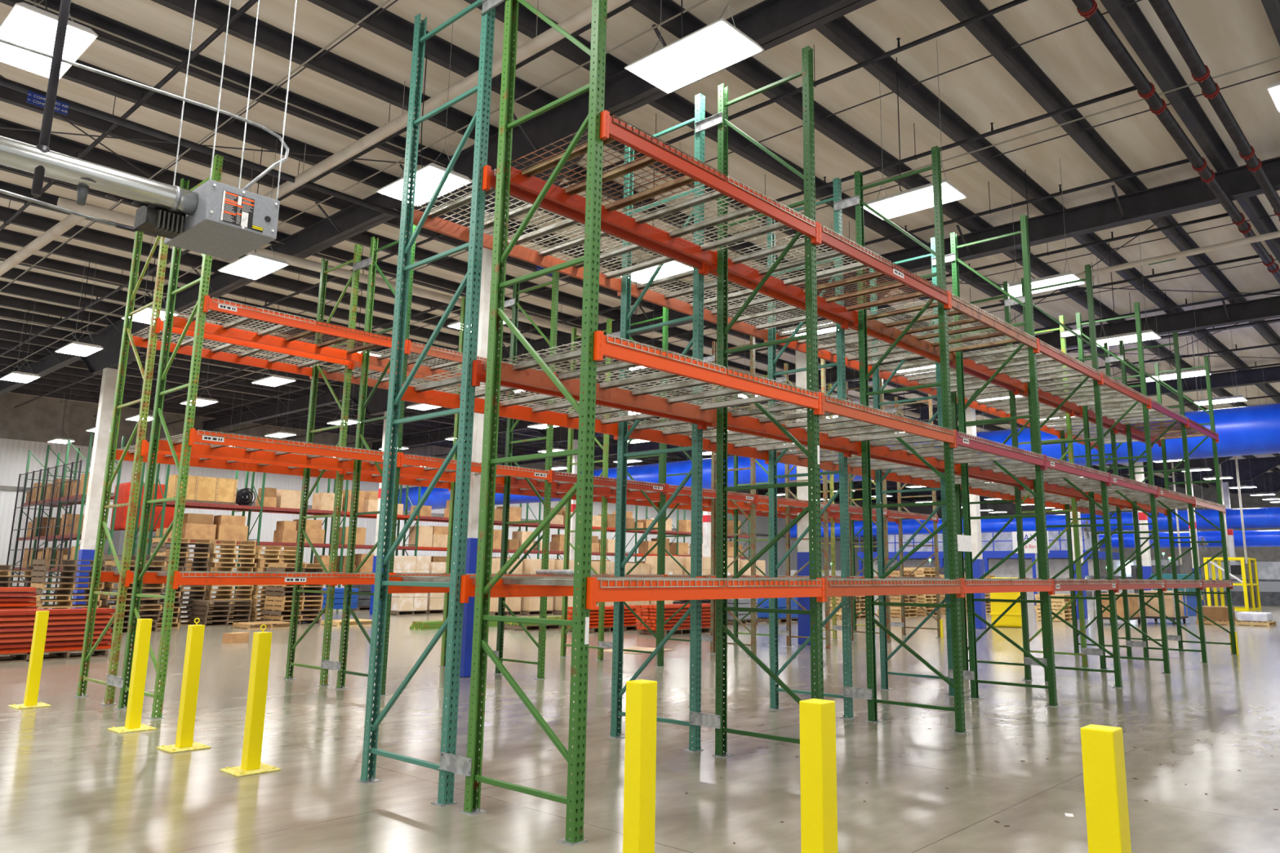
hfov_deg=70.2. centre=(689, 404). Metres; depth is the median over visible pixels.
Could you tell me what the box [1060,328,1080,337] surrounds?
spacer
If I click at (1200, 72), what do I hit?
pipe
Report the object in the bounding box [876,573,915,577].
wooden pallet
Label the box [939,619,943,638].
guard
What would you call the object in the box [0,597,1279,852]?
floor
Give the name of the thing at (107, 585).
wooden pallet
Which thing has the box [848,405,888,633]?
upright
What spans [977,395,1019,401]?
diffuser
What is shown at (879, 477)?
upright
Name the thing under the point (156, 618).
wooden pallet
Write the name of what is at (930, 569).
wooden pallet
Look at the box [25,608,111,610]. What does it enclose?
beam
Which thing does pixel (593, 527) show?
beam
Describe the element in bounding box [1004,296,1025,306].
spacer
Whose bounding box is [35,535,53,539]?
beam
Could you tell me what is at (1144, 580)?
deck
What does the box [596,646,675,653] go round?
cardboard sheet
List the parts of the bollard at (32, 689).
plate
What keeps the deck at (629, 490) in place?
on the beam at (669, 490)
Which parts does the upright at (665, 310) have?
post, post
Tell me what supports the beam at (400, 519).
attached to the upright
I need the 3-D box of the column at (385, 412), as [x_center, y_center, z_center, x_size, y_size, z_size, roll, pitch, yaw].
[-11.053,3.843,32.867,0.330,7.290,0.330,-8,-14,40]
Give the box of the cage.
[1203,557,1261,611]
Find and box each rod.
[4,0,398,288]
[60,0,1142,402]
[136,70,1279,412]
[266,214,1276,428]
[324,258,1276,435]
[421,321,1279,447]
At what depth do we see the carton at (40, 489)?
36.17 m
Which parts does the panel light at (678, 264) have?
power cord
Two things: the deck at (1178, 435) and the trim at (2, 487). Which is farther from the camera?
the trim at (2, 487)
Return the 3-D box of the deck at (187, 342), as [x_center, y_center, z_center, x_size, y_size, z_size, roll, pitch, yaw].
[-6.563,-0.879,12.113,1.192,0.053,1.215,-8,-14,40]
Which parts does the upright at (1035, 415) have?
post, post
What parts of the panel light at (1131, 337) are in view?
power cord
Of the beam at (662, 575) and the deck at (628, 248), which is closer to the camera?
the deck at (628, 248)
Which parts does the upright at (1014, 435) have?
post, post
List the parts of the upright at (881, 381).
post, post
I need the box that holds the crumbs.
[684,704,1278,844]
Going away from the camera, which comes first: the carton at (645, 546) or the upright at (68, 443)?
the upright at (68, 443)
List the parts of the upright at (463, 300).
post, post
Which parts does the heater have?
hanger rod, hanger rod, white panel, white panel, white panel, hanger rod, hanger rod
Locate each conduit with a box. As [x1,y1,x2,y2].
[0,0,390,290]
[0,0,707,371]
[0,38,289,190]
[0,188,116,226]
[0,257,177,296]
[0,315,98,333]
[0,355,604,447]
[164,56,1279,400]
[273,240,871,407]
[1133,467,1142,564]
[1171,461,1182,564]
[1218,463,1230,565]
[1234,456,1248,564]
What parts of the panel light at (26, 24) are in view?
power cord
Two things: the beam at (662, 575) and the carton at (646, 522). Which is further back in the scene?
the carton at (646, 522)
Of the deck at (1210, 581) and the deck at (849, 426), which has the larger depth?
the deck at (1210, 581)
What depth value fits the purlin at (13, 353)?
36.87 m
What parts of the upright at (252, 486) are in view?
post, post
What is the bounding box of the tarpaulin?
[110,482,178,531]
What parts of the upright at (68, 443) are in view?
post, shelf panel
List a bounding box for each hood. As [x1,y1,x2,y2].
[882,567,944,574]
[1084,575,1121,578]
[1112,560,1178,577]
[1130,565,1180,579]
[1208,561,1279,579]
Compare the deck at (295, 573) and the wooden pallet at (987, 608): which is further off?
the wooden pallet at (987, 608)
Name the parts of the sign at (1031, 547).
sign post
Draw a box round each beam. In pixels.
[0,587,36,591]
[0,592,35,596]
[0,597,36,601]
[0,602,36,606]
[0,606,37,609]
[0,608,93,610]
[0,608,93,611]
[0,608,115,615]
[0,613,112,621]
[0,618,86,622]
[0,618,114,626]
[0,623,107,627]
[0,624,111,632]
[0,628,102,632]
[0,629,110,637]
[0,634,97,638]
[0,634,111,643]
[0,639,97,644]
[0,639,111,648]
[0,644,111,653]
[4,618,106,622]
[4,644,105,648]
[5,613,86,616]
[8,623,98,626]
[8,628,111,633]
[10,608,106,610]
[17,536,35,541]
[19,613,113,616]
[22,500,39,506]
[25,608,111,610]
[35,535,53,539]
[40,497,58,503]
[55,533,77,538]
[60,493,82,500]
[95,570,294,585]
[110,447,304,479]
[124,334,313,378]
[124,570,335,586]
[137,570,345,586]
[140,440,343,474]
[151,503,243,511]
[152,437,355,472]
[155,317,351,368]
[155,502,248,511]
[165,501,261,509]
[167,312,362,365]
[167,539,257,545]
[172,570,392,589]
[188,427,400,466]
[203,295,408,354]
[244,510,318,515]
[251,509,331,515]
[259,542,342,547]
[262,0,631,199]
[262,506,345,514]
[268,545,329,547]
[306,468,452,491]
[314,366,456,393]
[340,515,399,519]
[340,515,404,519]
[342,468,455,482]
[343,544,416,549]
[346,511,417,519]
[351,360,464,387]
[356,461,506,486]
[364,352,508,393]
[376,574,614,597]
[389,379,617,439]
[392,572,548,576]
[398,452,551,483]
[400,519,448,522]
[405,206,621,296]
[405,339,555,373]
[405,549,447,551]
[406,518,452,522]
[417,546,455,550]
[418,515,461,520]
[457,483,565,498]
[459,575,703,603]
[471,360,704,429]
[477,577,715,597]
[481,164,705,274]
[488,361,716,427]
[492,549,538,553]
[493,520,539,525]
[493,523,526,526]
[495,483,608,498]
[506,166,717,270]
[510,476,616,495]
[528,524,564,528]
[539,550,564,553]
[548,574,665,577]
[550,470,666,494]
[550,524,564,527]
[567,604,634,609]
[571,494,657,508]
[585,577,825,608]
[589,609,644,613]
[589,613,638,617]
[589,616,636,621]
[589,619,635,624]
[589,622,640,627]
[591,526,636,531]
[591,551,635,555]
[591,606,642,610]
[592,330,822,414]
[599,110,818,244]
[608,494,691,504]
[623,488,711,506]
[625,425,768,463]
[626,530,657,533]
[631,283,768,342]
[635,604,671,608]
[636,529,678,533]
[636,553,677,556]
[640,603,707,608]
[642,603,708,608]
[645,617,706,622]
[649,610,710,616]
[649,613,710,619]
[651,617,710,622]
[651,624,702,630]
[653,604,710,608]
[653,621,710,626]
[654,607,710,612]
[654,611,710,616]
[654,614,710,619]
[655,617,710,622]
[655,624,710,630]
[665,574,756,577]
[666,484,756,504]
[666,533,702,536]
[667,502,733,515]
[678,531,702,535]
[678,555,702,556]
[701,421,849,457]
[702,262,846,328]
[702,503,768,511]
[714,498,785,513]
[715,257,857,326]
[724,411,861,456]
[727,535,750,537]
[727,556,750,559]
[737,509,796,519]
[755,493,829,511]
[756,575,830,577]
[767,451,875,480]
[773,333,872,377]
[777,511,835,519]
[789,506,846,516]
[813,222,950,309]
[817,392,955,448]
[820,518,846,523]
[824,577,963,601]
[829,503,888,517]
[835,516,876,521]
[843,319,940,363]
[848,512,898,524]
[849,450,945,475]
[857,317,955,364]
[859,442,960,475]
[871,370,937,395]
[874,470,940,488]
[888,509,937,523]
[890,576,940,577]
[946,291,1039,353]
[949,360,1017,395]
[953,358,1027,393]
[953,430,1045,470]
[954,471,1022,490]
[955,486,1015,503]
[956,397,1010,422]
[958,466,1033,489]
[962,578,1053,597]
[1017,387,1073,416]
[1017,418,1060,438]
[1020,486,1079,501]
[1021,497,1065,510]
[1025,387,1082,415]
[1035,338,1102,384]
[1044,454,1110,485]
[1044,482,1088,500]
[1053,578,1118,595]
[1058,433,1097,449]
[1069,506,1102,517]
[1070,410,1117,433]
[1078,497,1123,509]
[1088,409,1126,432]
[1093,493,1132,509]
[1098,372,1151,408]
[1109,472,1158,497]
[1115,427,1153,447]
[1117,579,1166,592]
[1123,505,1159,515]
[1124,427,1161,446]
[1130,502,1167,515]
[1149,397,1188,427]
[1155,486,1195,506]
[1165,579,1203,591]
[1187,417,1218,442]
[1195,496,1226,514]
[1202,579,1233,590]
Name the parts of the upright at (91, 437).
post, post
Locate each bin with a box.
[989,577,1022,627]
[1151,573,1203,616]
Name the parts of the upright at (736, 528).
post, post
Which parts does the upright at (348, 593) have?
post, post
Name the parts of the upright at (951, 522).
post, foot plate, post, foot plate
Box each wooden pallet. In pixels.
[0,564,33,570]
[0,570,33,576]
[0,576,31,582]
[0,582,31,586]
[0,653,30,662]
[9,648,108,661]
[30,582,104,589]
[30,600,102,607]
[31,559,105,565]
[31,571,92,577]
[31,577,104,583]
[32,588,101,595]
[32,595,100,601]
[33,565,106,571]
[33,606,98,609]
[93,599,159,605]
[98,555,167,560]
[98,604,162,610]
[99,593,160,599]
[100,588,163,594]
[103,582,164,588]
[105,560,166,566]
[106,565,163,571]
[108,626,157,634]
[109,609,160,617]
[111,621,157,628]
[115,607,180,613]
[117,586,182,592]
[117,615,159,622]
[135,597,180,603]
[139,602,181,608]
[150,547,209,553]
[150,551,209,557]
[151,537,211,543]
[151,542,210,548]
[151,621,179,628]
[152,617,177,623]
[153,614,191,620]
[156,619,191,626]
[159,600,204,605]
[159,612,179,617]
[160,591,206,595]
[160,595,204,600]
[160,605,192,610]
[160,609,192,615]
[161,556,208,562]
[162,591,181,597]
[163,566,184,571]
[163,567,208,571]
[163,586,205,591]
[164,585,204,586]
[165,561,208,567]
[190,614,249,621]
[190,619,249,626]
[191,605,251,611]
[191,609,250,616]
[192,600,251,606]
[198,599,252,604]
[204,585,253,590]
[204,594,251,599]
[205,590,252,595]
[205,617,246,623]
[207,562,256,567]
[208,553,257,558]
[208,558,254,563]
[208,567,253,571]
[209,544,256,550]
[209,548,255,554]
[210,539,256,545]
[232,621,293,629]
[245,590,265,595]
[249,612,263,617]
[249,616,263,622]
[251,594,265,599]
[251,603,264,608]
[251,607,263,613]
[252,599,265,604]
[253,554,296,559]
[253,559,299,563]
[253,567,285,572]
[253,585,284,590]
[255,545,297,551]
[255,550,297,555]
[256,563,287,568]
[261,618,319,625]
[262,609,319,616]
[263,604,322,611]
[263,614,321,621]
[264,600,322,606]
[265,586,322,591]
[265,591,323,596]
[265,595,323,601]
[266,568,323,572]
[266,584,324,586]
[267,563,325,568]
[320,618,374,626]
[503,624,560,631]
[567,626,626,633]
[610,625,638,631]
[637,628,689,635]
[682,627,710,633]
[826,603,865,608]
[827,599,865,604]
[829,595,865,599]
[829,607,865,611]
[830,610,868,615]
[831,614,865,619]
[875,570,915,573]
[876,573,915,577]
[876,609,916,613]
[877,595,916,599]
[877,599,916,603]
[877,613,916,617]
[878,605,917,610]
[903,567,935,571]
[909,601,936,604]
[909,611,937,616]
[911,570,935,574]
[915,574,935,577]
[916,595,936,598]
[916,598,936,602]
[916,608,937,613]
[917,606,935,608]
[964,574,995,577]
[965,603,991,607]
[965,606,991,610]
[1034,594,1071,598]
[1034,605,1071,609]
[1035,597,1071,602]
[1035,601,1076,606]
[1035,608,1071,613]
[1035,613,1071,617]
[1035,617,1072,622]
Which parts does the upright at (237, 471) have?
post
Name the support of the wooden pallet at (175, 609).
on the wooden pallet at (176, 615)
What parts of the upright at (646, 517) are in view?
post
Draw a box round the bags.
[1234,611,1275,626]
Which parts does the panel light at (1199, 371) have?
power cord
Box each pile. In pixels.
[284,587,358,613]
[351,584,371,610]
[672,599,710,604]
[724,598,757,625]
[755,597,797,622]
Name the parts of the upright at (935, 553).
post, post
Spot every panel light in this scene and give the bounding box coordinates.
[0,0,97,79]
[0,298,40,382]
[47,388,75,444]
[54,262,103,356]
[85,425,95,431]
[121,235,179,324]
[124,364,158,421]
[179,338,218,406]
[217,137,289,279]
[230,392,243,434]
[251,305,296,386]
[264,385,296,437]
[326,385,357,425]
[356,270,384,356]
[375,22,472,206]
[378,442,408,449]
[406,338,440,410]
[420,421,439,466]
[444,417,456,440]
[446,318,505,328]
[509,319,531,392]
[527,370,559,429]
[537,440,567,453]
[551,444,566,470]
[613,458,642,462]
[618,166,693,284]
[624,0,764,93]
[627,386,648,443]
[628,368,649,414]
[629,282,653,370]
[702,402,711,454]
[737,362,757,398]
[777,488,786,495]
[782,248,848,336]
[821,366,855,418]
[863,39,967,220]
[893,384,920,432]
[897,291,935,373]
[906,484,926,488]
[915,493,932,502]
[977,338,1022,401]
[980,499,993,511]
[983,497,1000,500]
[988,502,1007,512]
[1000,158,1085,297]
[1089,235,1161,346]
[1151,287,1211,380]
[1153,459,1182,462]
[1181,458,1212,471]
[1193,328,1248,405]
[1202,462,1233,479]
[1228,461,1256,488]
[1230,358,1266,404]
[1249,472,1275,495]
[1262,471,1279,500]
[1266,81,1279,112]
[1270,471,1279,502]
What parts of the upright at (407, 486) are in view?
post, post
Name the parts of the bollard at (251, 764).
plate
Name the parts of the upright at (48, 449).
post, shelf panel, post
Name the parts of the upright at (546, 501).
post, post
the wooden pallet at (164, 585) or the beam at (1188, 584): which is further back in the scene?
the wooden pallet at (164, 585)
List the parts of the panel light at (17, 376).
power cord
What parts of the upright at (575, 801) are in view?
foot plate, post, foot plate, post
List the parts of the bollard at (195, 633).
plate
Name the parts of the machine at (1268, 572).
access panel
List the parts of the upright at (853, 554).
post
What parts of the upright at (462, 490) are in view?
foot plate, post, foot plate, post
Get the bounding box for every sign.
[956,534,972,551]
[1012,530,1048,594]
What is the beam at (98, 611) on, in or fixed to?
on the beam at (103, 615)
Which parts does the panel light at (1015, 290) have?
power cord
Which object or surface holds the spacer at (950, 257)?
attached to the upright at (1035, 415)
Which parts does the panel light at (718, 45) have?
power cord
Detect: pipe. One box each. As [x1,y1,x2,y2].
[0,0,163,210]
[0,0,257,231]
[0,0,640,356]
[0,213,85,275]
[13,0,1027,408]
[93,85,1137,417]
[165,158,1190,424]
[228,213,1229,432]
[286,254,1259,439]
[342,288,1279,445]
[408,318,1279,448]
[433,337,1279,456]
[497,356,1279,458]
[522,382,1275,465]
[535,569,593,576]
[594,388,1279,465]
[857,231,1279,338]
[1071,0,1279,284]
[1148,0,1279,221]
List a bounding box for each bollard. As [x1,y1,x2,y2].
[8,610,51,709]
[107,618,156,733]
[155,617,211,753]
[219,624,280,777]
[622,679,657,852]
[799,698,838,852]
[1080,724,1131,852]
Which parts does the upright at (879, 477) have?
post, post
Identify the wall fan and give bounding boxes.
[1080,520,1091,539]
[1197,536,1208,551]
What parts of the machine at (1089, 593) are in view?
access panel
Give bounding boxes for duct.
[391,330,1279,511]
[790,473,1279,537]
[936,505,1279,548]
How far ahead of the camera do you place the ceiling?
14.96 m
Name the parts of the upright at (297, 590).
post, post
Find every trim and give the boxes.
[0,74,442,180]
[0,485,866,542]
[928,214,1279,344]
[1066,323,1279,390]
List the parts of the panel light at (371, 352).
power cord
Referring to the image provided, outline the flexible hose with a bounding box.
[115,223,140,231]
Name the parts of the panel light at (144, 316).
power cord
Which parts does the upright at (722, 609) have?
post, foot plate, post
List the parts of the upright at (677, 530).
post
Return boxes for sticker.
[584,617,589,644]
[817,444,819,464]
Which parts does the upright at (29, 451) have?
post, post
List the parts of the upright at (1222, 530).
post, post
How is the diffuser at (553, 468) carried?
attached to the panel light at (556, 468)
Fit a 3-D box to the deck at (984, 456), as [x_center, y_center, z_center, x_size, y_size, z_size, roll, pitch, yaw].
[3.637,0.642,11.423,1.192,0.053,1.215,-8,-14,40]
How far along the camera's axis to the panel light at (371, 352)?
21.77 m
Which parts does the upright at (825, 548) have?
post, post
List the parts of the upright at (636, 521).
post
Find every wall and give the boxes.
[0,392,867,603]
[857,528,1119,604]
[868,484,1279,598]
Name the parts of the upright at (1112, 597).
post, post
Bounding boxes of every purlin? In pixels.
[0,0,1008,391]
[0,76,957,404]
[0,84,1209,488]
[0,117,1185,488]
[0,165,1164,488]
[0,180,564,337]
[0,205,923,439]
[0,228,891,440]
[0,247,874,442]
[0,267,448,364]
[0,280,767,439]
[0,294,790,449]
[0,306,782,451]
[0,319,355,386]
[0,329,733,456]
[0,339,961,497]
[0,348,941,497]
[0,356,941,500]
[0,364,926,500]
[0,372,912,502]
[8,387,875,502]
[18,382,897,502]
[24,0,445,165]
[57,197,919,418]
[61,59,987,395]
[151,0,1121,416]
[306,0,1279,471]
[464,0,1279,457]
[630,0,1248,407]
[815,15,1279,403]
[939,0,1279,354]
[1100,0,1279,262]
[1261,0,1279,45]
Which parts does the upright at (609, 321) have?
post, post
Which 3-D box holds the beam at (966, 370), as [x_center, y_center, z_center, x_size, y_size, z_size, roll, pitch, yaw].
[4.385,-0.436,13.617,0.058,0.190,2.578,-8,-14,40]
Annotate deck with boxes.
[101,570,229,574]
[116,441,213,460]
[131,320,242,353]
[146,571,293,577]
[159,429,304,452]
[173,297,315,336]
[226,460,299,468]
[227,346,326,368]
[229,571,331,573]
[264,442,395,462]
[273,320,391,354]
[284,572,375,577]
[319,469,381,476]
[320,363,407,382]
[361,453,481,470]
[370,341,487,370]
[388,575,555,584]
[395,573,475,575]
[400,476,449,482]
[401,362,557,407]
[406,377,461,393]
[411,168,585,246]
[435,573,545,576]
[443,360,543,373]
[444,464,549,477]
[487,577,725,587]
[501,333,726,389]
[507,115,726,212]
[511,471,613,484]
[517,397,657,424]
[520,488,566,493]
[527,226,678,279]
[531,573,610,576]
[555,576,681,577]
[573,478,664,489]
[610,574,663,577]
[611,577,822,586]
[617,367,818,410]
[622,175,815,251]
[624,576,743,577]
[626,484,714,494]
[626,497,659,502]
[627,417,744,439]
[631,264,759,306]
[650,574,714,577]
[674,574,755,577]
[676,489,755,499]
[702,505,738,509]
[703,293,822,329]
[704,433,807,451]
[724,494,795,503]
[727,395,896,428]
[728,225,891,285]
[737,577,902,586]
[743,577,849,578]
[758,498,826,506]
[775,319,878,350]
[777,446,861,462]
[777,575,829,577]
[786,577,892,578]
[791,503,860,510]
[791,575,862,577]
[795,262,947,311]
[800,414,954,442]
[804,577,960,585]
[824,339,923,365]
[826,577,923,578]
[830,506,886,512]
[831,458,912,470]
[851,510,914,515]
[866,293,998,334]
[870,431,1004,454]
[879,358,964,381]
[881,466,958,478]
[889,513,936,518]
[910,318,1037,352]
[912,578,1012,585]
[916,373,998,392]
[920,444,1044,464]
[921,475,991,484]
[955,386,1027,404]
[960,482,1025,490]
[962,340,1072,369]
[964,578,1052,584]
[968,456,1079,472]
[983,399,1055,414]
[990,488,1049,495]
[992,578,1088,584]
[993,357,1101,383]
[1003,465,1109,479]
[1016,409,1080,422]
[1017,578,1116,583]
[1021,493,1071,500]
[1037,373,1128,395]
[1040,418,1096,431]
[1043,473,1135,486]
[1044,498,1088,504]
[1054,578,1143,583]
[1058,386,1150,406]
[1064,426,1122,438]
[1065,480,1157,492]
[1069,502,1115,508]
[1082,435,1139,444]
[1087,398,1170,416]
[1087,506,1132,511]
[1093,487,1177,497]
[1106,408,1187,425]
[1113,492,1195,502]
[1130,418,1204,433]
[1135,579,1165,583]
[1136,497,1211,506]
[1150,426,1217,439]
[1151,579,1183,583]
[1156,502,1225,509]
[1168,579,1202,582]
[1182,579,1218,582]
[1194,579,1232,582]
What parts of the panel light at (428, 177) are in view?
power cord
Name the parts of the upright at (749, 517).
post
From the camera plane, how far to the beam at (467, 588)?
6.37 m
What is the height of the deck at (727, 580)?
0.053 m
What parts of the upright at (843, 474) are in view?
post, foot plate, post, foot plate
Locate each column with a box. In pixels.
[71,367,117,608]
[369,411,392,614]
[452,211,494,677]
[568,439,577,559]
[702,511,711,556]
[795,342,814,644]
[964,389,986,629]
[1070,511,1088,619]
[1134,462,1152,591]
[1183,471,1204,605]
[1222,481,1235,561]
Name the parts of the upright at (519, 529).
post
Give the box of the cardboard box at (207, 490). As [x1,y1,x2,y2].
[166,474,237,505]
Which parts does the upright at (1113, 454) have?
post, post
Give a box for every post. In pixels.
[419,623,507,630]
[421,622,507,627]
[422,620,497,624]
[522,622,539,626]
[546,616,572,619]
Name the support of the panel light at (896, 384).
hanging from the ceiling
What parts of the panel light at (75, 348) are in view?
power cord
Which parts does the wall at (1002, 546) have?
railing, panel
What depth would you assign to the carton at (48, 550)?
34.46 m
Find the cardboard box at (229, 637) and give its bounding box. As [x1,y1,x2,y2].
[222,632,248,643]
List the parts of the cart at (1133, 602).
cart frame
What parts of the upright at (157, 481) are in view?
post, post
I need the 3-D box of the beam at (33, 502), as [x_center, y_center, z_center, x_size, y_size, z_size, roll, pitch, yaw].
[-26.414,3.967,36.507,2.520,0.120,0.060,-8,-14,40]
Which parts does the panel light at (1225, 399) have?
power cord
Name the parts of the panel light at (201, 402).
power cord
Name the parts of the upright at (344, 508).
post, post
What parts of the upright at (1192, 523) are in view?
post, post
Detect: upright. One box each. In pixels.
[10,450,60,599]
[29,444,79,604]
[45,439,90,608]
[71,432,124,599]
[74,231,168,705]
[115,154,223,719]
[131,462,152,590]
[146,463,170,555]
[231,470,248,602]
[247,471,266,568]
[283,243,362,685]
[310,478,330,563]
[325,479,348,587]
[334,224,416,696]
[356,0,495,806]
[395,484,402,555]
[401,484,421,555]
[438,293,502,670]
[459,0,607,845]
[494,271,559,679]
[506,503,521,559]
[524,502,541,559]
[556,502,564,559]
[559,318,612,661]
[608,93,705,752]
[619,306,668,666]
[625,505,637,563]
[644,506,657,560]
[655,355,695,648]
[665,508,679,556]
[683,509,689,546]
[702,511,715,555]
[709,335,757,657]
[712,45,823,757]
[733,366,772,645]
[741,516,750,557]
[767,177,855,719]
[783,358,831,649]
[795,383,837,639]
[845,377,892,643]
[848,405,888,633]
[853,146,967,733]
[869,236,954,697]
[893,394,941,638]
[947,280,1032,680]
[950,214,1059,706]
[1017,315,1088,668]
[1021,264,1123,688]
[1055,342,1132,657]
[1075,302,1171,674]
[1105,374,1168,651]
[1119,332,1208,663]
[1154,355,1236,655]
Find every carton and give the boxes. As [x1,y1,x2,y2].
[22,547,29,568]
[25,491,32,502]
[26,521,32,537]
[28,547,43,565]
[31,482,51,502]
[32,516,62,537]
[35,551,43,565]
[37,485,44,501]
[42,546,71,564]
[44,484,52,499]
[44,519,53,536]
[48,551,57,568]
[50,478,80,498]
[51,518,62,535]
[54,551,71,568]
[57,485,66,497]
[59,513,84,534]
[62,555,71,567]
[64,484,72,497]
[70,546,101,563]
[71,482,79,495]
[73,516,105,534]
[78,472,110,495]
[155,528,177,537]
[160,560,192,570]
[165,549,189,559]
[181,523,216,539]
[182,513,213,524]
[212,563,221,571]
[213,515,245,525]
[214,524,248,540]
[255,497,276,507]
[257,487,276,497]
[257,564,264,571]
[273,529,297,542]
[275,489,301,508]
[275,520,296,530]
[279,551,300,561]
[293,519,322,528]
[296,528,324,543]
[311,492,342,511]
[313,555,333,564]
[323,564,333,572]
[334,564,355,572]
[337,526,365,545]
[337,555,355,564]
[342,489,364,512]
[354,554,373,563]
[354,562,373,572]
[363,499,377,511]
[364,490,378,500]
[397,503,403,515]
[408,525,433,546]
[410,505,431,516]
[431,533,448,547]
[431,556,446,562]
[432,525,449,534]
[444,507,457,517]
[445,500,462,508]
[492,529,502,549]
[493,508,502,520]
[496,506,520,521]
[506,539,519,550]
[511,531,533,550]
[533,541,542,551]
[549,542,564,551]
[550,507,562,515]
[550,515,563,524]
[551,534,564,542]
[562,506,565,524]
[591,515,601,526]
[591,536,598,542]
[591,542,599,552]
[591,560,610,561]
[598,514,615,528]
[598,538,615,552]
[613,511,632,518]
[622,518,635,528]
[634,522,643,528]
[637,519,657,530]
[638,541,657,554]
[651,518,671,531]
[651,537,669,554]
[669,542,688,555]
[678,520,691,532]
[724,520,740,533]
[727,541,733,546]
[727,546,733,556]
[737,544,742,551]
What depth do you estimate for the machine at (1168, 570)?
49.97 m
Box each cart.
[1092,590,1141,624]
[1138,588,1188,624]
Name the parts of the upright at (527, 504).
post, post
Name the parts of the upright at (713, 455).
post, post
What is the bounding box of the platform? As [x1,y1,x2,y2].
[102,530,170,608]
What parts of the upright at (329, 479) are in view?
post, post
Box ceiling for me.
[0,0,1279,488]
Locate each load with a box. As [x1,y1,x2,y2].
[388,555,430,615]
[426,562,454,613]
[488,558,522,615]
[517,559,554,615]
[552,560,578,613]
[591,561,614,606]
[621,563,649,604]
[645,555,682,604]
[682,556,711,601]
[714,557,739,575]
[737,560,765,575]
[1195,605,1236,625]
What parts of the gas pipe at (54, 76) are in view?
regulator stem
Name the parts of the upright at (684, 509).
post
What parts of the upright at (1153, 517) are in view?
post, post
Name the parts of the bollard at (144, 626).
plate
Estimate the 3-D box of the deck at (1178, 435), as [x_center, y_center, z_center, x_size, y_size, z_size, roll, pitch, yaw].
[10.443,0.624,19.351,1.192,0.053,1.215,-8,-14,40]
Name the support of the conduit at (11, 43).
attached to the heater
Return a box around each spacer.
[106,674,124,688]
[320,659,341,671]
[351,257,372,271]
[437,751,471,776]
[480,0,506,15]
[487,650,498,658]
[500,297,515,308]
[597,640,613,648]
[608,331,620,337]
[688,711,720,728]
[693,111,722,133]
[701,635,713,641]
[703,355,714,362]
[768,630,789,635]
[776,376,786,382]
[832,625,848,631]
[833,195,859,211]
[843,686,872,699]
[884,408,897,413]
[888,622,903,626]
[931,253,955,266]
[948,669,974,679]
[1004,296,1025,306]
[1024,657,1047,666]
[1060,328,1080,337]
[1081,648,1103,655]
[1105,355,1123,362]
[1126,640,1146,647]
[1145,376,1158,382]
[1167,635,1181,640]
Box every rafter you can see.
[0,0,876,395]
[200,156,1279,444]
[370,295,1279,462]
[502,365,1279,467]
[757,456,1279,497]
[820,471,1279,504]
[854,456,1233,488]
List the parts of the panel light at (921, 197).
power cord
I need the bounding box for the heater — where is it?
[0,0,297,261]
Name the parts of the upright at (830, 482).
post, post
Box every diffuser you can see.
[0,373,39,382]
[48,439,74,444]
[56,343,102,356]
[122,308,176,324]
[127,416,152,421]
[181,399,217,406]
[219,255,287,279]
[253,377,294,386]
[266,432,293,437]
[328,420,356,425]
[378,166,470,204]
[407,404,440,410]
[448,321,505,328]
[529,424,559,429]
[537,449,562,453]
[551,466,566,470]
[616,460,639,462]
[627,439,648,443]
[628,261,693,284]
[629,365,644,370]
[786,322,835,336]
[863,182,964,219]
[897,364,935,373]
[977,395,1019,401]
[1002,275,1084,297]
[1096,332,1159,346]
[1160,370,1205,380]
[1182,468,1210,471]
[1195,397,1246,405]
[1204,477,1231,479]
[1231,486,1254,488]
[1249,493,1274,495]
[1270,86,1279,109]
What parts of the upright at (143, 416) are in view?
foot plate, post, post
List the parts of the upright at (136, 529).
post, post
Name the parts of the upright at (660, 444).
post, post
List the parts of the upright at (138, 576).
foot plate, post, foot plate, post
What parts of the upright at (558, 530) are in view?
post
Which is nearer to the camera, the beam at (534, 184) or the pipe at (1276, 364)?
the beam at (534, 184)
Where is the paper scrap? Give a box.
[1064,813,1073,817]
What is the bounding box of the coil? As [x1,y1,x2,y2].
[235,488,255,506]
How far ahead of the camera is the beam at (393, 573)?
12.52 m
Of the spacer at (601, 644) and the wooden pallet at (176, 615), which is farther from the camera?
the wooden pallet at (176, 615)
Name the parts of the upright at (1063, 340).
post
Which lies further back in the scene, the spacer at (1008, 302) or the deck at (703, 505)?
the deck at (703, 505)
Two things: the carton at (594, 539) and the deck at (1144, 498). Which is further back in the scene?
the carton at (594, 539)
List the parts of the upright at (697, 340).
foot plate, post, foot plate, post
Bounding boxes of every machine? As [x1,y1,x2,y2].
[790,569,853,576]
[874,558,944,601]
[1064,564,1134,609]
[1112,551,1178,578]
[1130,555,1180,605]
[1203,561,1279,606]
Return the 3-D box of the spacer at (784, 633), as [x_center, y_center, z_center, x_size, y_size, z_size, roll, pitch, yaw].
[1.966,4.984,19.886,0.513,0.110,0.020,-8,-14,40]
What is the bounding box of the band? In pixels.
[1148,258,1176,265]
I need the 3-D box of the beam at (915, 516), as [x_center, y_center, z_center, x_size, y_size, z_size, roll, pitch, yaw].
[5.538,2.759,22.450,0.058,0.190,2.578,-8,-14,40]
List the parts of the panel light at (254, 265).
power cord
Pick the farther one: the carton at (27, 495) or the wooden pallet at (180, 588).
the carton at (27, 495)
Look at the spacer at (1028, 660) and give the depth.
13.74 m
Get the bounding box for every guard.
[6,459,82,608]
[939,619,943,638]
[1229,631,1239,655]

